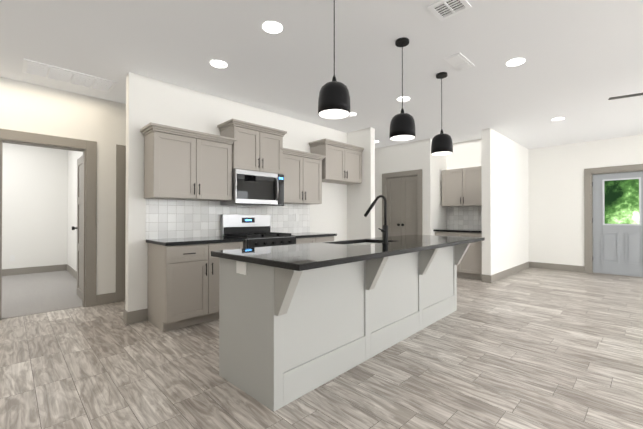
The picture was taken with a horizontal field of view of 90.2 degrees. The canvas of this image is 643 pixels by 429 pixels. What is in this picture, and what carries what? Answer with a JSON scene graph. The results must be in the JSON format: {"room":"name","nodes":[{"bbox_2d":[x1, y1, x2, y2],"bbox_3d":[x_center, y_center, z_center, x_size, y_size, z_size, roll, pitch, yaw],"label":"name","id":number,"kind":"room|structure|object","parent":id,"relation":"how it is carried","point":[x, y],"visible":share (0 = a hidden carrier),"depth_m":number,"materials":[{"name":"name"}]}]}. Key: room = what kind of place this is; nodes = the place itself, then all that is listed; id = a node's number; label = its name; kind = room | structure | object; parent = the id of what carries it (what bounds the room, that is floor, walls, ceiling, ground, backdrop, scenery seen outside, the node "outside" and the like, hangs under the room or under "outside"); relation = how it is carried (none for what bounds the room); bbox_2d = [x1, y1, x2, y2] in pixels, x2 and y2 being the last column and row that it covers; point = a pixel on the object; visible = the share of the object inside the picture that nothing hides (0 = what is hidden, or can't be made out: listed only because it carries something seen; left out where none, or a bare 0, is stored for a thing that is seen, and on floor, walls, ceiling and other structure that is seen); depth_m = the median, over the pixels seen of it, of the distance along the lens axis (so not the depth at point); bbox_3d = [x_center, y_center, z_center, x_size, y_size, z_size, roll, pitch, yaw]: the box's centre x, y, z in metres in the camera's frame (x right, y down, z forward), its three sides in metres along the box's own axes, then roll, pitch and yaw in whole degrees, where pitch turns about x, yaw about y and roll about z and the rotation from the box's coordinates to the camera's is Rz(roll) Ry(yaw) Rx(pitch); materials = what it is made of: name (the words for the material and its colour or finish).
{"room":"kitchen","nodes":[
{"label":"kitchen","id":0,"kind":"room"},
{"bbox_2d":[2,143,67,268],"bbox_3d":[-6.833,-0.177,5.848,3.750,2.740,0.120,0,0,-44],"label":"wall","id":1,"kind":"structure","parent":0,"point":[34,206],"depth_m":6.63,"materials":[{"name":"white paint"}]},
{"bbox_2d":[2,264,65,275],"bbox_3d":[-6.850,1.125,5.729,3.570,0.135,0.016,0,0,-44],"label":"baseboard","id":2,"kind":"structure","parent":1,"relation":"attached to","point":[28,270],"depth_m":6.60,"materials":[{"name":"grey wood"}]},
{"bbox_2d":[2,270,82,318],"bbox_3d":[-5.567,1.213,4.476,3.650,0.064,3.900,0,0,-44],"label":"floor","id":3,"kind":"structure","parent":0,"point":[30,294],"depth_m":4.86,"materials":[{"name":"grey carpet"}]},
{"bbox_2d":[0,77,125,300],"bbox_3d":[-2.263,-0.182,5.006,8.300,2.740,0.120,0,0,-44],"label":"wall","id":4,"kind":"structure","parent":0,"point":[31,108],"depth_m":4.19,"materials":[{"name":"white paint"}]},
{"bbox_2d":[0,129,96,319],"bbox_3d":[-3.369,0.104,3.907,1.015,2.155,0.140,0,0,-44],"label":"door frame","id":5,"kind":"structure","parent":4,"relation":"attached to","point":[87,148],"depth_m":4.14,"materials":[{"name":"grey wood"}]},
{"bbox_2d":[72,155,82,299],"bbox_3d":[-3.374,0.169,4.519,0.165,2.008,0.747,0,0,-44],"label":"bedroom door","id":6,"kind":"structure","parent":4,"relation":"in","point":[79,215],"depth_m":4.64,"materials":[{"name":"grey wood"}]},
{"bbox_2d":[116,144,125,301],"bbox_3d":[-2.459,0.109,4.715,0.975,2.155,0.020,0,0,-44],"label":"door frame","id":7,"kind":"structure","parent":4,"relation":"attached to","point":[120,149],"depth_m":4.40,"materials":[{"name":"grey wood"}]},
{"bbox_2d":[124,154,125,299],"bbox_3d":[-2.460,0.160,4.715,0.785,2.028,0.012,0,0,-44],"label":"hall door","id":8,"kind":"structure","parent":4,"relation":"in","point":[124,216],"depth_m":4.44,"materials":[{"name":"grey wood"}]},
{"bbox_2d":[67,150,82,270],"bbox_3d":[-4.228,-0.178,5.740,0.120,2.740,3.680,0,0,-44],"label":"wall","id":9,"kind":"structure","parent":0,"point":[73,156],"depth_m":6.48,"materials":[{"name":"white paint"}]},
{"bbox_2d":[66,264,103,302],"bbox_3d":[-4.277,1.124,5.685,0.016,0.135,3.680,0,0,-44],"label":"baseboard","id":10,"kind":"structure","parent":9,"relation":"attached to","point":[100,298],"depth_m":6.06,"materials":[{"name":"grey wood"}]},
{"bbox_2d":[125,72,346,311],"bbox_3d":[-0.808,-0.183,4.821,3.720,2.740,0.120,0,0,-44],"label":"wall","id":11,"kind":"structure","parent":0,"point":[149,100],"depth_m":3.81,"materials":[{"name":"white paint"}]},
{"bbox_2d":[140,122,236,200],"bbox_3d":[-1.533,-0.572,3.767,0.989,0.765,0.370,0,0,-44],"label":"upper cabinet","id":12,"kind":"object","parent":11,"relation":"attached to","point":[182,164],"visible":1,"depth_m":3.59,"materials":[{"name":"grey wood"}]},
{"bbox_2d":[146,199,309,238],"bbox_3d":[-1.083,0.041,4.465,2.490,0.463,0.002,0,0,-44],"label":"tile backsplash","id":13,"kind":"structure","parent":11,"relation":"attached to","point":[168,218],"depth_m":4.05,"materials":[{"name":"white tile"}]},
{"bbox_2d":[217,119,286,173],"bbox_3d":[-0.925,-0.879,4.344,0.844,0.603,0.400,0,0,-44],"label":"upper cabinet","id":14,"kind":"object","parent":11,"relation":"attached to","point":[256,147],"visible":0.94,"depth_m":4.18,"materials":[{"name":"grey wood"}]},
{"bbox_2d":[220,169,283,206],"bbox_3d":[-0.905,-0.354,4.322,0.752,0.439,0.452,0,0,-44],"label":"microwave","id":15,"kind":"object","parent":14,"relation":"attached to","point":[254,188],"visible":0.98,"depth_m":4.16,"materials":[{"name":"silver metal"}]},
{"bbox_2d":[281,147,325,204],"bbox_3d":[-0.376,-0.565,4.901,0.879,0.765,0.370,0,0,-44],"label":"upper cabinet","id":16,"kind":"object","parent":11,"relation":"attached to","point":[302,171],"visible":0.85,"depth_m":4.79,"materials":[{"name":"grey wood"}]},
{"bbox_2d":[309,138,363,184],"bbox_3d":[0.284,-0.894,5.529,1.009,0.630,0.400,0,0,-44],"label":"upper cabinet","id":17,"kind":"object","parent":11,"relation":"attached to","point":[341,163],"visible":0.94,"depth_m":5.34,"materials":[{"name":"grey wood"}]},
{"bbox_2d":[0,267,642,428],"bbox_3d":[2.207,1.202,2.293,11.300,0.060,10.100,0,0,-44],"label":"floor","id":18,"kind":"structure","parent":0,"point":[533,348],"depth_m":2.39,"materials":[{"name":"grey wood"}]},
{"bbox_2d":[147,241,242,331],"bbox_3d":[-1.427,0.743,3.680,0.865,0.875,0.632,0,0,-44],"label":"base cabinet","id":19,"kind":"object","parent":18,"relation":"on","point":[183,285],"visible":0.69,"depth_m":3.37,"materials":[{"name":"grey wood"}]},
{"bbox_2d":[146,236,244,245],"bbox_3d":[-1.433,0.286,3.676,0.887,0.035,0.633,0,0,-44],"label":"countertop","id":20,"kind":"structure","parent":19,"relation":"on","point":[189,241],"depth_m":3.52,"materials":[{"name":"stone"}]},
{"bbox_2d":[221,215,295,247],"bbox_3d":[-0.813,0.586,4.222,0.752,1.195,0.699,0,0,-44],"label":"range","id":21,"kind":"object","parent":18,"relation":"on","point":[254,231],"visible":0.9,"depth_m":4.22,"materials":[{"name":"silver metal"}]},
{"bbox_2d":[296,236,333,243],"bbox_3d":[-0.285,0.749,4.800,0.795,0.875,0.632,0,0,-44],"label":"base cabinet","id":22,"kind":"object","parent":18,"relation":"on","point":[313,239],"visible":0.15,"depth_m":4.59,"materials":[{"name":"grey wood"}]},
{"bbox_2d":[291,232,336,237],"bbox_3d":[-0.278,0.292,4.808,0.817,0.035,0.633,0,0,-44],"label":"countertop","id":23,"kind":"structure","parent":22,"relation":"on","point":[305,234],"depth_m":4.62,"materials":[{"name":"stone"}]},
{"bbox_2d":[219,243,470,410],"bbox_3d":[0.530,0.740,3.113,2.897,0.875,0.924,0,0,-44],"label":"kitchen island","id":24,"kind":"object","parent":18,"relation":"on","point":[296,321],"depth_m":2.27,"materials":[{"name":"grey paint"}]},
{"bbox_2d":[211,235,484,270],"bbox_3d":[0.594,0.287,3.133,3.114,0.031,1.072,0,0,-44],"label":"island countertop","id":25,"kind":"structure","parent":24,"relation":"on","point":[306,256],"depth_m":2.34,"materials":[{"name":"black stone"}]},
{"bbox_2d":[364,195,388,243],"bbox_3d":[0.490,0.035,3.048,0.156,0.458,0.275,0,0,-44],"label":"faucet","id":26,"kind":"object","parent":25,"relation":"on","point":[384,230],"visible":1,"depth_m":3.00,"materials":[{"name":"black metal"}]},
{"bbox_2d":[435,231,481,279],"bbox_3d":[2.816,0.758,6.365,0.631,0.875,0.920,0,0,-44],"label":"base cabinet","id":27,"kind":"object","parent":18,"relation":"on","point":[469,265],"visible":0.29,"depth_m":6.00,"materials":[{"name":"grey wood"}]},
{"bbox_2d":[433,229,481,232],"bbox_3d":[2.819,0.301,6.363,0.633,0.035,0.940,0,0,-44],"label":"countertop","id":28,"kind":"structure","parent":27,"relation":"on","point":[462,230],"depth_m":6.21,"materials":[{"name":"stone"}]},
{"bbox_2d":[0,0,642,148],"bbox_3d":[0.771,-1.600,3.632,11.700,0.080,14.200,0,0,-44],"label":"ceiling","id":29,"kind":"structure","parent":0,"point":[580,66],"depth_m":3.15,"materials":[{"name":"white paint"}]},
{"bbox_2d":[22,58,116,91],"bbox_3d":[-2.815,-1.550,3.605,0.800,0.020,0.400,0,0,-44],"label":"ceiling vent","id":30,"kind":"object","parent":29,"relation":"in","point":[32,67],"visible":1,"depth_m":3.55,"materials":[{"name":"white metal"}]},
{"bbox_2d":[210,60,226,67],"bbox_3d":[-1.057,-1.558,3.297,0.163,0.009,0.163,0,0,40],"label":"recessed light","id":31,"kind":"object","parent":29,"relation":"in","point":[216,63],"depth_m":3.28,"materials":[{"name":"white plastic"}]},
{"bbox_2d":[263,21,282,32],"bbox_3d":[-0.406,-1.561,2.661,0.163,0.009,0.163,0,0,40],"label":"recessed light","id":32,"kind":"object","parent":29,"relation":"in","point":[272,27],"depth_m":2.65,"materials":[{"name":"white plastic"}]},
{"bbox_2d":[318,0,349,118],"bbox_3d":[0.088,-1.136,2.230,0.226,0.865,0.226,0,0,-44],"label":"pendant light","id":33,"kind":"object","parent":29,"relation":"hanging from","point":[334,99],"visible":1,"depth_m":2.15,"materials":[{"name":"black metal"}]},
{"bbox_2d":[389,37,415,140],"bbox_3d":[0.724,-1.129,2.870,0.226,0.872,0.226,0,0,-44],"label":"pendant light","id":34,"kind":"object","parent":29,"relation":"hanging from","point":[402,125],"visible":1,"depth_m":2.80,"materials":[{"name":"black metal"}]},
{"bbox_2d":[397,96,409,100],"bbox_3d":[1.096,-1.552,4.272,0.163,0.009,0.163,0,0,40],"label":"recessed light","id":35,"kind":"object","parent":29,"relation":"in","point":[405,98],"depth_m":4.25,"materials":[{"name":"white plastic"}]},
{"bbox_2d":[431,72,452,155],"bbox_3d":[1.329,-1.122,3.539,0.226,0.877,0.226,0,0,-44],"label":"pendant light","id":36,"kind":"object","parent":29,"relation":"hanging from","point":[442,143],"visible":1,"depth_m":3.47,"materials":[{"name":"black metal"}]},
{"bbox_2d":[427,0,471,20],"bbox_3d":[0.956,-1.561,2.400,0.236,0.012,0.236,0,0,-44],"label":"ceiling vent","id":37,"kind":"object","parent":29,"relation":"in","point":[441,10],"visible":1,"depth_m":2.41,"materials":[{"name":"white metal"}]},
{"bbox_2d":[443,52,474,70],"bbox_3d":[1.404,-1.557,3.258,0.380,0.011,0.160,0,0,-44],"label":"ceiling vent","id":38,"kind":"object","parent":29,"relation":"in","point":[459,61],"visible":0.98,"depth_m":3.23,"materials":[{"name":"white metal"}]},
{"bbox_2d":[506,58,524,65],"bbox_3d":[1.976,-1.558,3.259,0.163,0.009,0.163,0,0,7],"label":"recessed light","id":39,"kind":"object","parent":29,"relation":"in","point":[514,62],"depth_m":3.25,"materials":[{"name":"white plastic"}]},
{"bbox_2d":[552,117,564,120],"bbox_3d":[3.806,-1.547,5.150,0.163,0.009,0.163,0,0,40],"label":"recessed light","id":40,"kind":"object","parent":29,"relation":"in","point":[561,118],"depth_m":5.15,"materials":[{"name":"white plastic"}]},
{"bbox_2d":[608,93,642,99],"bbox_3d":[3.581,-1.373,3.041,1.240,0.380,1.274,0,0,-44],"label":"ceiling fan","id":41,"kind":"object","parent":29,"relation":"hanging from","point":[626,96],"visible":1,"depth_m":3.33,"materials":[{"name":"grey"}]},
{"bbox_2d":[347,127,374,239],"bbox_3d":[0.712,-0.177,5.842,0.120,2.740,0.550,0,0,-44],"label":"wall","id":42,"kind":"structure","parent":0,"point":[360,200],"depth_m":5.72,"materials":[{"name":"white paint"}]},
{"bbox_2d":[375,139,424,237],"bbox_3d":[1.462,-0.169,7.220,0.120,2.740,1.930,0,0,-44],"label":"wall","id":43,"kind":"structure","parent":0,"point":[408,156],"depth_m":6.97,"materials":[{"name":"white paint"}]},
{"bbox_2d":[387,176,417,236],"bbox_3d":[1.714,0.183,6.871,0.095,2.008,0.744,0,0,-44],"label":"pantry doors","id":44,"kind":"structure","parent":43,"relation":"in","point":[401,206],"depth_m":6.87,"materials":[{"name":"grey wood"}]},
{"bbox_2d":[382,169,422,236],"bbox_3d":[1.752,0.129,6.907,0.140,2.140,0.980,0,0,-44],"label":"door frame","id":45,"kind":"structure","parent":43,"relation":"attached to","point":[418,173],"depth_m":6.61,"materials":[{"name":"grey wood"}]},
{"bbox_2d":[425,138,446,234],"bbox_3d":[2.447,-0.172,6.750,0.870,2.740,0.120,0,0,-44],"label":"wall","id":46,"kind":"structure","parent":0,"point":[435,210],"depth_m":6.50,"materials":[{"name":"white paint"}]},
{"bbox_2d":[447,139,480,169],"bbox_3d":[3.089,-0.173,6.631,0.120,2.740,0.950,0,0,-44],"label":"wall","id":47,"kind":"structure","parent":0,"point":[465,154],"depth_m":6.65,"materials":[{"name":"white paint"}]},
{"bbox_2d":[441,166,481,206],"bbox_3d":[2.909,-0.566,6.470,0.361,0.755,0.870,0,0,-44],"label":"upper cabinet","id":48,"kind":"object","parent":47,"relation":"attached to","point":[461,187],"visible":0.79,"depth_m":6.38,"materials":[{"name":"grey wood"}]},
{"bbox_2d":[447,207,481,229],"bbox_3d":[3.046,0.049,6.587,0.002,0.473,0.950,0,0,-44],"label":"tile backsplash","id":49,"kind":"structure","parent":47,"relation":"attached to","point":[457,217],"depth_m":6.66,"materials":[{"name":"white tile"}]},
{"bbox_2d":[481,128,528,274],"bbox_3d":[3.842,-0.173,6.598,2.550,2.740,0.150,0,0,-44],"label":"wall","id":50,"kind":"structure","parent":0,"point":[504,182],"depth_m":6.15,"materials":[{"name":"white paint"}]},
{"bbox_2d":[489,262,529,282],"bbox_3d":[3.893,1.129,6.527,2.566,0.135,0.019,0,0,-44],"label":"baseboard","id":51,"kind":"structure","parent":50,"relation":"attached to","point":[495,277],"depth_m":6.27,"materials":[{"name":"grey wood"}]},
{"bbox_2d":[528,134,642,265],"bbox_3d":[7.151,-0.181,5.150,0.150,2.740,6.850,0,0,-44],"label":"wall","id":52,"kind":"structure","parent":0,"point":[556,203],"depth_m":6.96,"materials":[{"name":"white paint"}]},
{"bbox_2d":[530,262,584,272],"bbox_3d":[5.167,1.132,7.049,0.016,0.135,0.970,0,0,-44],"label":"baseboard","id":53,"kind":"structure","parent":52,"relation":"attached to","point":[562,267],"depth_m":7.01,"materials":[{"name":"grey wood"}]},
{"bbox_2d":[584,164,642,272],"bbox_3d":[5.955,0.108,6.354,0.170,2.175,1.135,0,0,-44],"label":"door frame","id":54,"kind":"structure","parent":52,"relation":"attached to","point":[588,173],"depth_m":6.64,"materials":[{"name":"grey wood"}]},
{"bbox_2d":[592,171,642,276],"bbox_3d":[5.956,0.165,6.362,0.057,2.031,0.888,0,0,-44],"label":"exterior door","id":55,"kind":"structure","parent":52,"relation":"in","point":[617,249],"depth_m":6.41,"materials":[{"name":"grey wood"}]},
{"bbox_2d":[593,272,642,277],"bbox_3d":[5.963,1.189,6.355,0.170,0.014,0.925,0,0,-44],"label":"sill","id":56,"kind":"structure","parent":52,"relation":"attached to","point":[618,275],"depth_m":6.33,"materials":[{"name":"grey"}]},
{"label":"outside","id":57,"kind":"structure","parent":0,"visible":0},
{"bbox_2d":[604,179,638,223],"bbox_3d":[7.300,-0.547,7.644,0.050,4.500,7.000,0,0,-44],"label":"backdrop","id":58,"kind":"structure","parent":57,"point":[621,201],"depth_m":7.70,"materials":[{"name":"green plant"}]}
]}

